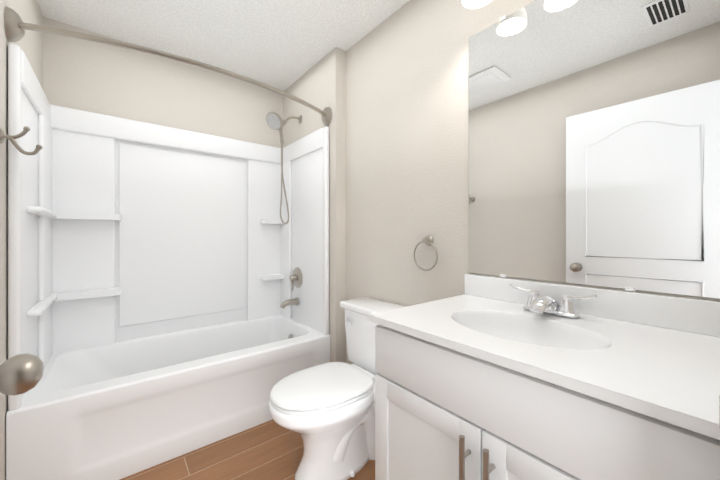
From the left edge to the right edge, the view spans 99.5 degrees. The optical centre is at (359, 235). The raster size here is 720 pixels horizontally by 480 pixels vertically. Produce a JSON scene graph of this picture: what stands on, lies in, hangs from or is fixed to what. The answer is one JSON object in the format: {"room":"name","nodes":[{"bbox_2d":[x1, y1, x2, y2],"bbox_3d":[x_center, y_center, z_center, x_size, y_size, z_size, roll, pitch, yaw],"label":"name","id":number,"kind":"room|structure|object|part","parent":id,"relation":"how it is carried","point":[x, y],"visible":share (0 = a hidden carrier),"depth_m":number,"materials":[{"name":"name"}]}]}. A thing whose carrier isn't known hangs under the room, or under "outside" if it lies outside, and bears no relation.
{"room":"bathroom","nodes":[
{"label":"bathroom","id":0,"kind":"room"},
{"bbox_2d":[0,0,42,479],"bbox_3d":[-0.654,-0.083,0.177,0.120,2.425,4.300,0,0,-39],"label":"wall","id":1,"kind":"structure","parent":0,"point":[30,43],"depth_m":1.20,"materials":[{"name":"paint"}]},
{"bbox_2d":[0,126,42,154],"bbox_3d":[-1.294,-0.365,1.164,0.114,0.110,0.060,0,0,-39],"label":"robe hook","id":2,"kind":"object","parent":1,"relation":"attached to","point":[11,138],"visible":1,"depth_m":1.16,"materials":[{"name":"silver metal"}]},
{"bbox_2d":[0,353,43,395],"bbox_3d":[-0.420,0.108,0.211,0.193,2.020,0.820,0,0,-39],"label":"door knob","id":3,"kind":"object","parent":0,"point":[21,373],"depth_m":0.50,"materials":[{"name":"brushed nickel"}]},
{"bbox_2d":[43,17,282,147],"bbox_3d":[-1.241,-0.082,2.384,1.720,2.425,0.120,0,0,-39],"label":"wall","id":4,"kind":"structure","parent":0,"point":[98,78],"depth_m":2.13,"materials":[{"name":"paint"}]},
{"bbox_2d":[37,0,408,90],"bbox_3d":[0.018,-1.345,0.714,1.840,0.100,4.300,0,0,-39],"label":"ceiling","id":5,"kind":"structure","parent":0,"point":[283,45],"depth_m":1.89,"materials":[{"name":"white paint"}]},
{"bbox_2d":[120,419,374,479],"bbox_3d":[0.018,1.180,0.714,1.840,0.100,4.300,0,0,-39],"label":"floor","id":6,"kind":"structure","parent":0,"point":[272,449],"depth_m":1.52,"materials":[{"name":"brown wood"}]},
{"bbox_2d":[4,6,331,479],"bbox_3d":[-0.994,0.075,1.911,1.525,2.110,0.918,0,0,-39],"label":"bathtub","id":7,"kind":"object","parent":6,"relation":"on","point":[168,293],"visible":0.98,"depth_m":1.92,"materials":[{"name":"white plastic"}]},
{"bbox_3d":[-0.778,-0.845,1.641,1.525,0.130,0.226,0,0,-39],"label":"shower rod rail","id":8,"kind":"part","parent":7,"relation":"part of","materials":[{"name":"silver metal"}]},
{"bbox_2d":[269,297,405,479],"bbox_3d":[-0.090,0.760,1.524,0.732,0.745,0.484,0,0,-39],"label":"toilet","id":9,"kind":"object","parent":6,"relation":"on","point":[325,412],"visible":0.79,"depth_m":1.40,"materials":[{"name":"white ceramic"}]},
{"bbox_2d":[369,274,719,479],"bbox_3d":[0.498,0.653,0.901,0.612,0.954,0.787,0,0,-39],"label":"bathroom vanity","id":10,"kind":"object","parent":6,"relation":"on","point":[489,378],"visible":1,"depth_m":0.74,"materials":[{"name":"white paint"}]},
{"bbox_2d":[509,284,596,318],"bbox_3d":[0.617,0.225,1.019,0.150,0.086,0.268,0,0,-39],"label":"faucet","id":11,"kind":"object","parent":10,"relation":"on","point":[538,306],"depth_m":1.01,"materials":[{"name":"silver metal"}]},
{"bbox_2d":[283,47,345,362],"bbox_3d":[-0.396,-0.082,2.445,0.085,2.425,0.840,0,0,-39],"label":"wall","id":12,"kind":"structure","parent":0,"point":[321,84],"depth_m":2.13,"materials":[{"name":"paint"}]},
{"bbox_2d":[346,0,719,363],"bbox_3d":[0.265,-0.082,1.782,0.120,2.425,2.700,0,0,-39],"label":"wall","id":13,"kind":"structure","parent":0,"point":[407,127],"depth_m":1.66,"materials":[{"name":"paint"}]},
{"bbox_2d":[413,235,437,270],"bbox_3d":[0.341,0.089,1.556,0.043,0.182,0.155,0,0,-39],"label":"towel ring","id":14,"kind":"object","parent":13,"relation":"attached to","point":[428,240],"visible":0.96,"depth_m":1.55,"materials":[{"name":"silver metal"}]},
{"bbox_2d":[461,0,491,8],"bbox_3d":[0.622,-1.062,1.070,0.210,0.245,0.580,0,0,-39],"label":"sconce","id":15,"kind":"object","parent":13,"relation":"attached to","point":[472,4],"visible":1,"depth_m":1.26,"materials":[{"name":"white glass"}]},
{"bbox_2d":[469,0,719,298],"bbox_3d":[0.729,-0.367,1.097,0.010,1.082,0.748,0,0,-39],"label":"mirror","id":16,"kind":"object","parent":13,"relation":"attached to","point":[594,142],"visible":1,"depth_m":1.01,"materials":[{"name":"clear glass"}]},
{"bbox_3d":[0.161,-1.113,0.048,0.862,0.365,0.120,0,0,-39],"label":"wall","id":17,"kind":"structure","parent":0,"visible":0},
{"bbox_2d":[719,395,719,427],"bbox_3d":[0.160,0.078,0.049,0.948,2.103,0.157,0,0,-39],"label":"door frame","id":18,"kind":"structure","parent":17,"relation":"attached to","point":[719,411],"depth_m":0.37,"materials":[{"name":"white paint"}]}
]}

